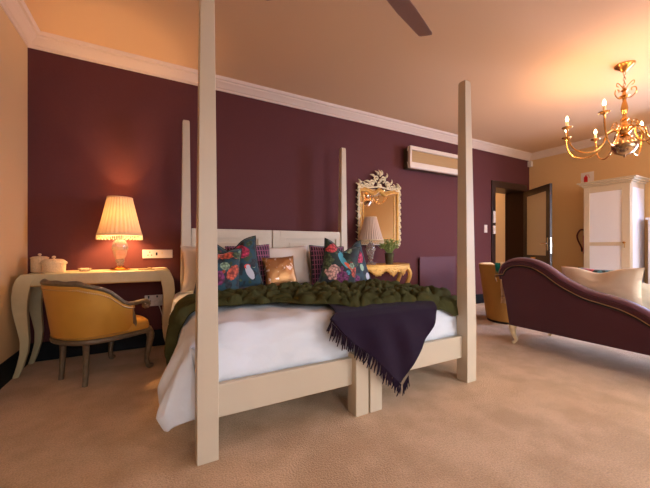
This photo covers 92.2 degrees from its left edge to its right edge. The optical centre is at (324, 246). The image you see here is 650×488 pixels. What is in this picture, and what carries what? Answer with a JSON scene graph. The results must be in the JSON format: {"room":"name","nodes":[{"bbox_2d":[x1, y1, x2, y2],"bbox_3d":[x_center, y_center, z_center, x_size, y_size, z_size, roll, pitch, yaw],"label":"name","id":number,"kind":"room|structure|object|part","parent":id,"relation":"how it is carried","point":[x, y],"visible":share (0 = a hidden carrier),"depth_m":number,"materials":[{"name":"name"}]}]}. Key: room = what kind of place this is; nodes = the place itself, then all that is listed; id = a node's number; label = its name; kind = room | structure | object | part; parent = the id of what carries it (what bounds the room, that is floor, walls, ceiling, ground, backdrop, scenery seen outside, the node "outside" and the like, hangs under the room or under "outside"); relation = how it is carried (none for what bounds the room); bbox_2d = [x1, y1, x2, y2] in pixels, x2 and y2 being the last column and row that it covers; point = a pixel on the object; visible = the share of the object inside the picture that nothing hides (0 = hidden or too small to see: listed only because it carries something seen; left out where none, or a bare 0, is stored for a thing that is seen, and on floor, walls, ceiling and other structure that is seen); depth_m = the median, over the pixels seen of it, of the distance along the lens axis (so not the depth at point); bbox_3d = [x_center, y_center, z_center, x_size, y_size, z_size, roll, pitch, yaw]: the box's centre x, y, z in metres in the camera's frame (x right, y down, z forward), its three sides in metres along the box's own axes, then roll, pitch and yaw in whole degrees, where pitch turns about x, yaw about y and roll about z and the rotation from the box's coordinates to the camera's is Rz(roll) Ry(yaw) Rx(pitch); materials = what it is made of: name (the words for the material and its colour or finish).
{"room":"bedroom","nodes":[
{"label":"bedroom","id":0,"kind":"room"},
{"bbox_2d":[0,6,27,363],"bbox_3d":[-1.284,-0.422,0.089,0.200,2.845,6.570,0,0,-28],"label":"wall","id":1,"kind":"structure","parent":0,"point":[13,50],"depth_m":2.40,"materials":[{"name":"brown paint"}]},
{"bbox_2d":[0,350,29,388],"bbox_3d":[-1.149,0.919,0.070,0.020,0.160,6.010,0,0,-28],"label":"baseboard","id":2,"kind":"structure","parent":1,"relation":"attached to","point":[7,368],"depth_m":2.33,"materials":[{"name":"black paint"}]},
{"bbox_2d":[0,0,39,46],"bbox_3d":[-1.109,-1.786,0.092,0.110,0.115,6.010,0,0,-28],"label":"trim","id":3,"kind":"structure","parent":1,"relation":"attached to","point":[18,13],"depth_m":2.45,"materials":[{"name":"beige paint"}]},
{"bbox_2d":[28,48,528,342],"bbox_3d":[0.681,-0.422,4.666,7.590,2.845,0.360,0,0,-28],"label":"wall","id":4,"kind":"structure","parent":0,"point":[96,131],"depth_m":3.28,"materials":[{"name":"paint"}]},
{"bbox_2d":[145,294,162,305],"bbox_3d":[-1.728,0.540,3.160,0.160,0.110,0.015,0,0,-28],"label":"wall socket","id":5,"kind":"object","parent":4,"relation":"attached to","point":[151,298],"visible":0.66,"depth_m":3.16,"materials":[{"name":"beige plastic"}]},
{"bbox_2d":[142,250,172,257],"bbox_3d":[-1.697,0.072,3.177,0.268,0.074,0.015,0,0,-28],"label":"wall socket","id":6,"kind":"object","parent":4,"relation":"attached to","point":[145,253],"visible":1,"depth_m":3.17,"materials":[{"name":"beige plastic"}]},
{"bbox_2d":[154,300,162,316],"bbox_3d":[-1.658,0.763,3.143,0.124,0.455,0.069,0,0,3],"label":"plug","id":7,"kind":"object","parent":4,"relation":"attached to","point":[156,302],"visible":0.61,"depth_m":3.13,"materials":[{"name":"beige plastic"}]},
{"bbox_2d":[30,294,483,361],"bbox_3d":[0.229,0.919,4.207,6.360,0.160,0.020,0,0,-28],"label":"baseboard","id":8,"kind":"structure","parent":4,"relation":"attached to","point":[48,350],"depth_m":2.95,"materials":[{"name":"black paint"}]},
{"bbox_2d":[28,31,531,160],"bbox_3d":[0.792,-1.786,4.458,7.590,0.115,0.110,0,0,-28],"label":"trim","id":9,"kind":"structure","parent":4,"relation":"attached to","point":[44,41],"depth_m":3.52,"materials":[{"name":"beige paint"}]},
{"bbox_2d":[356,170,400,245],"bbox_3d":[0.762,-0.552,4.458,0.800,1.096,0.079,0,0,-28],"label":"wall mirror","id":10,"kind":"object","parent":4,"relation":"attached to","point":[385,205],"visible":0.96,"depth_m":4.49,"materials":[{"name":"gold glass"}]},
{"bbox_2d":[361,189,395,241],"bbox_3d":[0.769,-0.440,4.480,0.670,0.760,0.010,0,0,-28],"label":"mirror glass","id":11,"kind":"object","parent":10,"relation":"attached to","point":[379,203],"depth_m":4.51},
{"bbox_3d":[0.776,-0.442,4.467,0.706,0.800,0.044,0,0,-28],"label":"frame","id":12,"kind":"part","parent":10,"relation":"part of","materials":[{"name":"gold metal"}]},
{"bbox_2d":[404,145,457,176],"bbox_3d":[1.718,-1.327,4.921,1.180,0.325,0.169,0,0,-28],"label":"air conditioner","id":13,"kind":"object","parent":4,"relation":"attached to","point":[418,159],"visible":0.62,"depth_m":4.80,"materials":[{"name":"white plastic"}]},
{"bbox_2d":[412,150,457,169],"bbox_3d":[1.741,-1.340,4.879,1.090,0.180,0.015,0,0,-28],"label":"grille","id":14,"kind":"object","parent":13,"relation":"attached to","point":[427,158],"depth_m":4.84,"materials":[{"name":"beige plastic"}]},
{"bbox_2d":[418,256,455,293],"bbox_3d":[1.810,0.468,5.041,0.805,0.625,0.044,0,0,-28],"label":"wall heater","id":15,"kind":"object","parent":4,"relation":"attached to","point":[439,272],"visible":0.76,"depth_m":5.02,"materials":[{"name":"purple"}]},
{"bbox_2d":[493,211,495,222],"bbox_3d":[3.090,-0.550,5.711,0.055,0.210,0.023,0,0,-28],"label":"light switch","id":16,"kind":"object","parent":4,"relation":"attached to","point":[494,212],"visible":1,"depth_m":5.70,"materials":[{"name":"beige plastic"}]},
{"bbox_2d":[491,180,526,263],"bbox_3d":[3.445,-0.111,6.134,1.110,2.223,0.385,0,0,-28],"label":"door frame","id":17,"kind":"structure","parent":4,"relation":"attached to","point":[513,192],"depth_m":6.27,"materials":[{"name":"wood"}]},
{"bbox_2d":[528,161,532,166],"bbox_3d":[4.097,-1.655,6.250,0.068,0.110,0.073,0,0,-28],"label":"detector","id":18,"kind":"object","parent":4,"relation":"attached to","point":[530,163],"visible":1,"depth_m":6.22,"materials":[{"name":"beige plastic"}]},
{"bbox_2d":[523,183,553,265],"bbox_3d":[3.874,-0.045,5.729,0.156,2.078,0.883,0,0,7],"label":"door","id":19,"kind":"structure","parent":4,"relation":"in","point":[537,202],"depth_m":5.66,"materials":[{"name":"brown wood"}]},
{"bbox_3d":[3.874,-0.410,5.731,0.012,1.120,0.660,0,0,7],"label":"glass panel","id":20,"kind":"part","parent":19,"relation":"part of","materials":[{"name":"beige"}]},
{"bbox_3d":[3.832,-0.025,5.377,0.156,0.270,0.173,0,0,7],"label":"handle","id":21,"kind":"part","parent":19,"relation":"part of","materials":[{"name":"silver metal"}]},
{"bbox_2d":[0,303,649,487],"bbox_3d":[2.844,1.050,3.171,10.390,0.100,8.300,0,0,-28],"label":"floor","id":22,"kind":"structure","parent":0,"point":[540,410],"depth_m":1.72,"materials":[{"name":"beige carpet"}]},
{"bbox_2d":[11,268,174,378],"bbox_3d":[-1.968,0.605,2.791,1.118,0.790,0.388,0,0,-28],"label":"writing desk","id":23,"kind":"object","parent":22,"relation":"on","point":[26,294],"visible":0.77,"depth_m":2.63,"materials":[{"name":"wood"}]},
{"bbox_3d":[-2.313,0.605,2.419,0.158,0.790,0.059,0,0,-28],"label":"leg","id":24,"kind":"part","parent":23,"relation":"part of","materials":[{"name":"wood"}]},
{"bbox_3d":[-2.469,0.605,2.709,0.158,0.790,0.059,0,0,-28],"label":"leg","id":25,"kind":"part","parent":23,"relation":"part of","materials":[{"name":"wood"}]},
{"bbox_2d":[30,253,48,271],"bbox_3d":[-2.404,0.131,2.637,0.120,0.156,0.120,0,0,-28],"label":"trinket box","id":26,"kind":"object","parent":23,"relation":"on","point":[35,266],"visible":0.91,"depth_m":2.59,"materials":[{"name":"white ceramic"}]},
{"bbox_2d":[30,259,44,271],"bbox_3d":[-2.404,0.154,2.637,0.114,0.110,0.114,0,0,-28],"label":"pot","id":27,"kind":"object","parent":26,"relation":"attached to","point":[35,266],"depth_m":2.58,"materials":[{"name":"white ceramic"}]},
{"bbox_3d":[-2.404,0.088,2.637,0.120,0.022,0.120,0,0,-28],"label":"lid","id":28,"kind":"part","parent":26,"relation":"part of","materials":[{"name":"white ceramic"}]},
{"bbox_2d":[39,256,67,272],"bbox_3d":[-2.248,0.141,2.595,0.180,0.137,0.130,0,0,-28],"label":"trinket box","id":29,"kind":"object","parent":23,"relation":"on","point":[53,265],"visible":1,"depth_m":2.55,"materials":[{"name":"white ceramic"}]},
{"bbox_2d":[41,264,65,272],"bbox_3d":[-2.248,0.174,2.595,0.160,0.070,0.115,0,0,-28],"label":"pot","id":30,"kind":"object","parent":29,"relation":"attached to","point":[45,268],"depth_m":2.55,"materials":[{"name":"white ceramic"}]},
{"bbox_3d":[-2.248,0.119,2.595,0.180,0.044,0.130,0,0,-28],"label":"lid","id":31,"kind":"part","parent":29,"relation":"part of","materials":[{"name":"white ceramic"}]},
{"bbox_2d":[78,268,91,271],"bbox_3d":[-2.054,0.195,2.677,0.094,0.028,0.094,0,0,-28],"label":"glass dish","id":32,"kind":"object","parent":23,"relation":"on","point":[79,269],"visible":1,"depth_m":2.65,"materials":[{"name":"clear glass"}]},
{"bbox_2d":[96,196,142,269],"bbox_3d":[-1.881,-0.123,2.872,0.364,0.665,0.362,0,0,-28],"label":"table lamp","id":33,"kind":"object","parent":23,"relation":"on","point":[119,218],"visible":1,"depth_m":2.79,"materials":[{"name":"beige fabric"}]},
{"bbox_3d":[-1.881,-0.283,2.872,0.356,0.345,0.354,0,0,-28],"label":"lamp shade","id":34,"kind":"part","parent":33,"relation":"part of","materials":[{"name":"fabric"}]},
{"bbox_3d":[-1.881,0.024,2.872,0.116,0.290,0.116,0,0,17],"label":"stem","id":35,"kind":"part","parent":33,"relation":"part of","materials":[{"name":"clear glass"}]},
{"bbox_2d":[147,267,165,268],"bbox_3d":[-1.598,0.201,2.978,0.142,0.016,0.104,0,0,-40],"label":"notepad","id":36,"kind":"object","parent":23,"relation":"on","point":[147,267],"visible":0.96,"depth_m":2.96,"materials":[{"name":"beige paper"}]},
{"bbox_3d":[-1.467,0.605,2.873,0.158,0.790,0.059,0,0,-28],"label":"leg","id":37,"kind":"part","parent":23,"relation":"part of","materials":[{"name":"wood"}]},
{"bbox_2d":[40,279,153,386],"bbox_3d":[-1.788,0.618,2.458,0.660,0.777,0.668,0,0,24],"label":"armchair","id":38,"kind":"object","parent":22,"relation":"on","point":[82,314],"visible":1,"depth_m":2.21,"materials":[{"name":"yellow fabric"}]},
{"bbox_3d":[-1.986,0.836,2.368,0.044,0.331,0.051,0,0,24],"label":"leg","id":39,"kind":"part","parent":38,"relation":"part of","materials":[{"name":"brown wood"}]},
{"bbox_3d":[-1.721,0.836,2.251,0.044,0.331,0.051,0,0,24],"label":"leg","id":40,"kind":"part","parent":38,"relation":"part of","materials":[{"name":"brown wood"}]},
{"bbox_3d":[-1.831,0.459,2.360,0.640,0.383,0.434,0,0,24],"label":"backrest","id":41,"kind":"part","parent":38,"relation":"part of","materials":[{"name":"yellow fabric"}]},
{"bbox_3d":[-1.831,0.469,2.360,0.646,0.355,0.442,0,0,24],"label":"nailhead trim","id":42,"kind":"part","parent":38,"relation":"part of","materials":[{"name":"gold metal"}]},
{"bbox_3d":[-1.803,0.367,2.423,0.653,0.261,0.584,0,0,24],"label":"rail","id":43,"kind":"part","parent":38,"relation":"part of","materials":[{"name":"grey wood"}]},
{"bbox_3d":[-1.777,0.675,2.484,0.606,0.038,0.607,0,0,24],"label":"seat rail","id":44,"kind":"part","parent":38,"relation":"part of","materials":[{"name":"brown wood"}]},
{"bbox_3d":[-1.777,0.616,2.484,0.572,0.099,0.572,0,0,24],"label":"seat","id":45,"kind":"part","parent":38,"relation":"part of","materials":[{"name":"yellow fabric"}]},
{"bbox_3d":[-1.902,0.832,2.796,0.057,0.350,0.081,0,0,1],"label":"leg","id":46,"kind":"part","parent":38,"relation":"part of","materials":[{"name":"wood"}]},
{"bbox_3d":[-1.503,0.539,2.449,0.039,0.234,0.062,0,0,12],"label":"arm post","id":47,"kind":"part","parent":38,"relation":"part of","materials":[{"name":"wood"}]},
{"bbox_3d":[-1.462,0.832,2.602,0.081,0.350,0.057,0,0,-43],"label":"leg","id":48,"kind":"part","parent":38,"relation":"part of","materials":[{"name":"brown wood"}]},
{"bbox_2d":[180,0,367,465],"bbox_3d":[-0.604,-0.120,2.479,0.958,2.240,1.880,0,0,-28],"label":"bed","id":49,"kind":"object","parent":22,"relation":"on","point":[214,399],"visible":0.48,"depth_m":1.47,"materials":[{"name":"beige wood"}]},
{"bbox_3d":[-1.368,-0.120,3.079,0.100,2.240,0.100,0,0,-28],"label":"bed post","id":50,"kind":"part","parent":49,"relation":"part of","materials":[{"name":"beige wood"}]},
{"bbox_3d":[-0.563,-0.120,1.488,0.095,2.240,0.095,0,0,-28],"label":"bed post","id":51,"kind":"part","parent":49,"relation":"part of","materials":[{"name":"beige wood"}]},
{"bbox_3d":[-0.999,0.258,3.268,0.736,0.891,0.045,0,0,-28],"label":"headboard","id":52,"kind":"part","parent":49,"relation":"part of","materials":[{"name":"beige wood"}]},
{"bbox_3d":[-0.994,0.225,3.259,0.508,0.550,0.007,0,0,-28],"label":"headboard panel","id":53,"kind":"part","parent":49,"relation":"part of","materials":[{"name":"beige wood"}]},
{"bbox_3d":[-0.187,0.745,1.707,0.773,0.160,0.035,0,0,-28],"label":"foot rail","id":54,"kind":"part","parent":49,"relation":"part of","materials":[{"name":"beige wood"}]},
{"bbox_3d":[0.200,0.820,1.897,0.090,0.360,0.095,0,0,-28],"label":"leg","id":55,"kind":"part","parent":49,"relation":"part of","materials":[{"name":"beige wood"}]},
{"bbox_2d":[272,80,475,412],"bbox_3d":[0.259,-0.120,2.942,0.977,2.240,1.880,0,0,-28],"label":"bed","id":56,"kind":"object","parent":22,"relation":"on","point":[461,347],"visible":0.51,"depth_m":2.33,"materials":[{"name":"beige wood"}]},
{"bbox_3d":[-0.159,0.225,3.706,0.562,0.550,0.007,0,0,-28],"label":"headboard panel","id":57,"kind":"part","parent":56,"relation":"part of","materials":[{"name":"beige wood"}]},
{"bbox_3d":[-0.165,0.258,3.716,0.790,0.891,0.045,0,0,-28],"label":"headboard","id":58,"kind":"part","parent":56,"relation":"part of","materials":[{"name":"beige wood"}]},
{"bbox_3d":[0.221,-0.120,3.931,0.100,2.240,0.100,0,0,-28],"label":"bed post","id":59,"kind":"part","parent":56,"relation":"part of","materials":[{"name":"beige wood"}]},
{"bbox_3d":[0.290,0.820,1.946,0.090,0.360,0.095,0,0,-28],"label":"leg","id":60,"kind":"part","parent":56,"relation":"part of","materials":[{"name":"beige wood"}]},
{"bbox_3d":[0.669,0.745,2.166,0.787,0.160,0.035,0,0,-28],"label":"foot rail","id":61,"kind":"part","parent":56,"relation":"part of","materials":[{"name":"beige wood"}]},
{"bbox_3d":[1.066,-0.120,2.362,0.103,2.240,0.095,0,0,-28],"label":"bed post","id":62,"kind":"part","parent":56,"relation":"part of","materials":[{"name":"beige wood"}]},
{"bbox_3d":[0.198,0.567,2.977,0.832,0.225,1.540,0,0,-28],"label":"mattress","id":63,"kind":"object","parent":56,"relation":"on","visible":0},
{"bbox_2d":[156,283,456,431],"bbox_3d":[-0.149,0.646,2.710,2.312,0.485,1.697,0,0,-28],"label":"duvet","id":64,"kind":"object","parent":63,"relation":"on","point":[254,339],"visible":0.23,"depth_m":1.73,"materials":[{"name":"white fabric"}]},
{"bbox_2d":[180,246,224,292],"bbox_3d":[-1.058,0.200,3.030,0.620,0.427,0.191,0,0,-28],"label":"pillow","id":65,"kind":"object","parent":64,"relation":"on","point":[189,253],"visible":0.23,"depth_m":2.88,"materials":[{"name":"beige fabric"}]},
{"bbox_2d":[193,248,241,293],"bbox_3d":[-0.886,0.200,2.627,0.436,0.477,0.180,0,0,-33],"label":"cushion","id":66,"kind":"object","parent":64,"relation":"on","point":[228,261],"visible":0.43,"depth_m":2.63,"materials":[{"name":"multicoloured fabric"}]},
{"bbox_2d":[217,235,263,288],"bbox_3d":[-0.839,0.160,2.835,0.573,0.544,0.186,0,0,-31],"label":"cushion","id":67,"kind":"object","parent":64,"relation":"on","point":[249,273],"visible":0.43,"depth_m":2.86,"materials":[{"name":"multicoloured fabric"}]},
{"bbox_2d":[225,244,269,289],"bbox_3d":[-0.732,0.195,3.058,0.450,0.451,0.166,0,0,-34],"label":"cushion","id":68,"kind":"object","parent":64,"relation":"on","point":[263,251],"visible":0.2,"depth_m":3.07,"materials":[{"name":"purple fabric"}]},
{"bbox_2d":[262,256,296,285],"bbox_3d":[-0.431,0.240,3.015,0.332,0.311,0.156,0,0,-35],"label":"cushion","id":69,"kind":"object","parent":64,"relation":"on","point":[279,270],"visible":0.86,"depth_m":2.96,"materials":[{"name":"gold fabric"}]},
{"bbox_2d":[269,245,310,282],"bbox_3d":[-0.436,0.200,3.352,0.629,0.448,0.189,0,0,-31],"label":"pillow","id":70,"kind":"object","parent":64,"relation":"on","point":[299,253],"visible":0.36,"depth_m":3.37,"materials":[{"name":"beige fabric"}]},
{"bbox_2d":[307,251,310,283],"bbox_3d":[0.056,0.240,3.662,0.562,0.391,0.162,0,0,-29],"label":"pillow","id":71,"kind":"object","parent":64,"relation":"on","point":[308,252],"visible":0.02,"depth_m":3.56,"materials":[{"name":"beige fabric"}]},
{"bbox_2d":[164,278,457,364],"bbox_3d":[-0.027,0.515,2.450,2.192,0.438,0.976,0,0,-22],"label":"throw blanket","id":72,"kind":"object","parent":64,"relation":"on","point":[370,291],"visible":0.91,"depth_m":2.21,"materials":[{"name":"green fabric"}]},
{"bbox_2d":[309,245,343,285],"bbox_3d":[0.036,0.200,3.446,0.446,0.444,0.161,0,0,-24],"label":"cushion","id":73,"kind":"object","parent":64,"relation":"on","point":[316,252],"visible":0.37,"depth_m":3.35,"materials":[{"name":"purple fabric"}]},
{"bbox_2d":[318,238,360,282],"bbox_3d":[0.155,0.190,3.232,0.524,0.576,0.171,0,0,-17],"label":"cushion","id":74,"kind":"object","parent":64,"relation":"on","point":[338,265],"visible":0.79,"depth_m":3.18,"materials":[{"name":"multicoloured fabric"}]},
{"bbox_2d":[339,240,370,280],"bbox_3d":[0.284,0.200,3.493,0.557,0.561,0.178,0,0,-35],"label":"cushion","id":75,"kind":"object","parent":64,"relation":"on","point":[362,273],"visible":0.28,"depth_m":3.51,"materials":[{"name":"multicoloured fabric"}]},
{"bbox_2d":[327,301,436,396],"bbox_3d":[0.393,0.647,2.083,0.939,0.546,0.376,0,0,-28],"label":"throw blanket","id":76,"kind":"object","parent":64,"relation":"on","point":[394,334],"visible":0.94,"depth_m":1.95,"materials":[{"name":"purple fabric"}]},
{"bbox_2d":[366,263,411,282],"bbox_3d":[0.768,0.612,4.236,0.949,0.780,0.440,0,0,-28],"label":"console table","id":77,"kind":"object","parent":22,"relation":"on","point":[377,269],"visible":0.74,"depth_m":4.08,"materials":[{"name":"gold metal"}]},
{"bbox_2d":[358,216,383,264],"bbox_3d":[0.606,-0.086,4.160,0.350,0.630,0.348,0,0,-28],"label":"table lamp","id":78,"kind":"object","parent":77,"relation":"on","point":[370,232],"visible":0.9,"depth_m":4.08,"materials":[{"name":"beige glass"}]},
{"bbox_3d":[0.606,0.044,4.160,0.116,0.290,0.116,0,0,17],"label":"stem","id":79,"kind":"part","parent":78,"relation":"part of","materials":[{"name":"clear glass"}]},
{"bbox_3d":[0.606,-0.246,4.160,0.342,0.310,0.340,0,0,-28],"label":"lamp shade","id":80,"kind":"part","parent":78,"relation":"part of","materials":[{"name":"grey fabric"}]},
{"bbox_2d":[378,238,399,263],"bbox_3d":[0.857,0.052,4.217,0.321,0.353,0.237,0,0,-28],"label":"potted plant","id":81,"kind":"object","parent":77,"relation":"on","point":[389,246],"visible":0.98,"depth_m":4.17,"materials":[{"name":"green plant"}]},
{"bbox_3d":[0.864,0.154,4.208,0.132,0.150,0.132,0,0,-28],"label":"pot","id":82,"kind":"part","parent":81,"relation":"part of","materials":[{"name":"green ceramic"}]},
{"bbox_3d":[1.047,0.626,4.548,0.151,0.753,0.068,0,0,1],"label":"leg","id":83,"kind":"part","parent":77,"relation":"part of","materials":[{"name":"gold metal"}]},
{"bbox_3d":[1.142,0.626,4.372,0.151,0.753,0.068,0,0,1],"label":"leg","id":84,"kind":"part","parent":77,"relation":"part of","materials":[{"name":"gold metal"}]},
{"bbox_2d":[479,262,508,324],"bbox_3d":[2.452,0.612,4.245,0.650,0.777,0.720,0,0,-8],"label":"tub chair","id":85,"kind":"object","parent":22,"relation":"on","point":[496,311],"visible":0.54,"depth_m":4.12,"materials":[{"name":"yellow fabric"}]},
{"bbox_2d":[495,263,499,272],"bbox_3d":[2.256,0.289,4.028,0.110,0.176,0.094,0,0,-40],"label":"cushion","id":86,"kind":"object","parent":85,"relation":"on","point":[497,265],"visible":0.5,"depth_m":4.01,"materials":[{"name":"fabric"}]},
{"bbox_2d":[500,262,505,302],"bbox_3d":[2.295,0.454,3.985,0.101,0.527,0.101,0,0,38],"label":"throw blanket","id":87,"kind":"object","parent":85,"relation":"hanging from","point":[503,300],"visible":0.24,"depth_m":4.00,"materials":[{"name":"orange fabric"}]},
{"bbox_2d":[495,257,649,355],"bbox_3d":[2.643,0.556,2.660,0.767,0.899,2.030,0,0,-28],"label":"sofa","id":88,"kind":"object","parent":22,"relation":"on","point":[538,296],"visible":1,"depth_m":2.78,"materials":[{"name":"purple fabric"}]},
{"bbox_3d":[1.950,0.886,3.236,0.085,0.237,0.065,0,0,28],"label":"leg","id":89,"kind":"part","parent":88,"relation":"part of","materials":[{"name":"beige wood"}]},
{"bbox_2d":[578,267,612,272],"bbox_3d":[2.582,0.380,2.928,0.170,0.357,0.420,0,0,-28],"label":"cushion","id":90,"kind":"object","parent":88,"relation":"on","point":[591,270],"visible":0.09,"depth_m":2.98,"materials":[{"name":"white fabric"}]},
{"bbox_2d":[561,266,644,305],"bbox_3d":[2.436,0.345,2.793,0.141,0.353,0.610,0,0,-30],"label":"cushion","id":91,"kind":"object","parent":88,"relation":"on","point":[626,283],"visible":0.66,"depth_m":2.66,"materials":[{"name":"beige fabric"}]},
{"bbox_2d":[641,283,649,309],"bbox_3d":[2.638,0.430,2.595,0.207,0.334,0.441,0,0,-39],"label":"cushion","id":92,"kind":"object","parent":88,"relation":"on","point":[645,288],"visible":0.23,"depth_m":2.55,"materials":[{"name":"beige fabric"}]},
{"bbox_2d":[577,175,649,282],"bbox_3d":[4.511,-0.018,4.914,0.555,2.035,0.723,0,0,-28],"label":"wardrobe","id":93,"kind":"object","parent":22,"relation":"on","point":[614,208],"visible":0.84,"depth_m":4.73,"materials":[{"name":"white wood"}]},
{"bbox_3d":[4.317,-0.015,4.821,0.006,1.680,0.393,0,0,-28],"label":"door panel","id":94,"kind":"part","parent":93,"relation":"part of","materials":[{"name":"white wood"}]},
{"bbox_3d":[4.319,-0.015,4.811,0.020,1.835,0.563,0,0,-28],"label":"door","id":95,"kind":"part","parent":93,"relation":"part of","materials":[{"name":"white wood"}]},
{"bbox_3d":[4.511,-0.998,4.914,0.555,0.075,0.723,0,0,-28],"label":"cornice","id":96,"kind":"part","parent":93,"relation":"part of","materials":[{"name":"white wood"}]},
{"bbox_3d":[4.674,0.000,4.668,0.390,1.760,0.004,0,0,-28],"label":"panel","id":97,"kind":"part","parent":93,"relation":"part of","materials":[{"name":"white wood"}]},
{"bbox_2d":[645,217,649,283],"bbox_3d":[4.981,0.285,4.317,0.280,1.430,0.740,0,0,-28],"label":"cupboard","id":98,"kind":"object","parent":22,"relation":"on","point":[647,218],"visible":0.69,"depth_m":4.56,"materials":[{"name":"white wood"}]},
{"bbox_2d":[24,0,649,152],"bbox_3d":[2.844,-1.895,3.171,10.390,0.100,8.300,0,0,-28],"label":"ceiling","id":99,"kind":"structure","parent":0,"point":[529,66],"depth_m":2.91,"materials":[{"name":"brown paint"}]},
{"bbox_2d":[267,0,431,35],"bbox_3d":[0.379,-1.652,1.669,1.194,0.384,1.130,0,0,-28],"label":"ceiling fan","id":100,"kind":"object","parent":99,"relation":"hanging from","point":[405,9],"visible":1,"depth_m":2.06,"materials":[{"name":"gold metal"}]},
{"bbox_3d":[0.553,-1.523,2.050,0.124,0.030,0.535,0,0,41],"label":"blade","id":101,"kind":"part","parent":100,"relation":"part of","materials":[{"name":"brown"}]},
{"bbox_2d":[562,60,649,159],"bbox_3d":[3.032,-1.375,3.169,1.016,0.939,1.016,0,0,37],"label":"chandelier","id":102,"kind":"object","parent":99,"relation":"hanging from","point":[625,144],"visible":1,"depth_m":3.15,"materials":[{"name":"gold metal"}]},
{"bbox_3d":[2.894,-1.122,3.403,0.015,0.302,0.472,0,0,-31],"label":"arm","id":103,"kind":"part","parent":102,"relation":"part of","materials":[{"name":"gold metal"}]},
{"bbox_3d":[2.769,-1.122,3.237,0.472,0.303,0.015,0,0,14],"label":"arm","id":104,"kind":"part","parent":102,"relation":"part of","materials":[{"name":"gold metal"}]},
{"bbox_3d":[3.100,-1.122,3.432,0.015,0.303,0.472,0,0,14],"label":"arm","id":105,"kind":"part","parent":102,"relation":"part of","materials":[{"name":"gold metal"}]},
{"bbox_3d":[2.798,-1.122,3.031,0.472,0.303,0.015,0,0,-31],"label":"arm","id":106,"kind":"part","parent":102,"relation":"part of","materials":[{"name":"gold metal"}]},
{"bbox_3d":[3.032,-1.685,3.169,0.020,0.182,0.020,0,0,17],"label":"chain","id":107,"kind":"part","parent":102,"relation":"part of","materials":[{"name":"gold metal"}]},
{"bbox_3d":[3.032,-1.370,3.169,0.110,0.500,0.110,0,0,-28],"label":"stem","id":108,"kind":"part","parent":102,"relation":"part of","materials":[{"name":"gold metal"}]},
{"bbox_3d":[3.266,-1.122,3.307,0.472,0.303,0.015,0,0,-31],"label":"arm","id":109,"kind":"part","parent":102,"relation":"part of","materials":[{"name":"gold metal"}]},
{"bbox_3d":[2.965,-1.122,2.907,0.325,0.303,0.352,0,0,-28],"label":"arm","id":110,"kind":"part","parent":102,"relation":"part of","materials":[{"name":"gold metal"}]},
{"bbox_3d":[3.295,-1.122,3.101,0.472,0.303,0.015,0,0,14],"label":"arm","id":111,"kind":"part","parent":102,"relation":"part of","materials":[{"name":"gold metal"}]},
{"bbox_3d":[3.170,-1.122,2.935,0.015,0.302,0.472,0,0,-31],"label":"arm","id":112,"kind":"part","parent":102,"relation":"part of","materials":[{"name":"gold metal"}]},
{"bbox_2d":[496,193,504,262],"bbox_3d":[3.802,-0.422,7.298,4.600,2.845,1.330,0,0,-28],"label":"wall","id":113,"kind":"structure","parent":0,"point":[500,198],"depth_m":8.28,"materials":[{"name":"brown paint"}]},
{"bbox_2d":[529,133,649,283],"bbox_3d":[5.581,-0.422,3.770,0.200,2.845,6.570,0,0,-28],"label":"wall","id":114,"kind":"structure","parent":0,"point":[564,171],"depth_m":5.60,"materials":[{"name":"brown paint"}]},
{"bbox_2d":[576,229,583,253],"bbox_3d":[4.496,-0.098,5.416,0.154,0.435,0.237,0,0,-28],"label":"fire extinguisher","id":115,"kind":"object","parent":114,"relation":"attached to","point":[582,249],"visible":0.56,"depth_m":5.44,"materials":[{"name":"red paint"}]},
{"bbox_2d":[581,171,593,182],"bbox_3d":[4.561,-1.200,5.444,0.012,0.200,0.185,0,0,-28],"label":"fire sign","id":116,"kind":"object","parent":114,"relation":"attached to","point":[588,176],"visible":0.88,"depth_m":5.44,"materials":[{"name":"beige plastic"}]},
{"bbox_2d":[530,124,649,160],"bbox_3d":[5.481,-1.786,3.626,0.110,0.115,6.010,0,0,-28],"label":"trim","id":117,"kind":"structure","parent":114,"relation":"attached to","point":[586,143],"depth_m":5.52,"materials":[{"name":"beige paint"}]}
]}

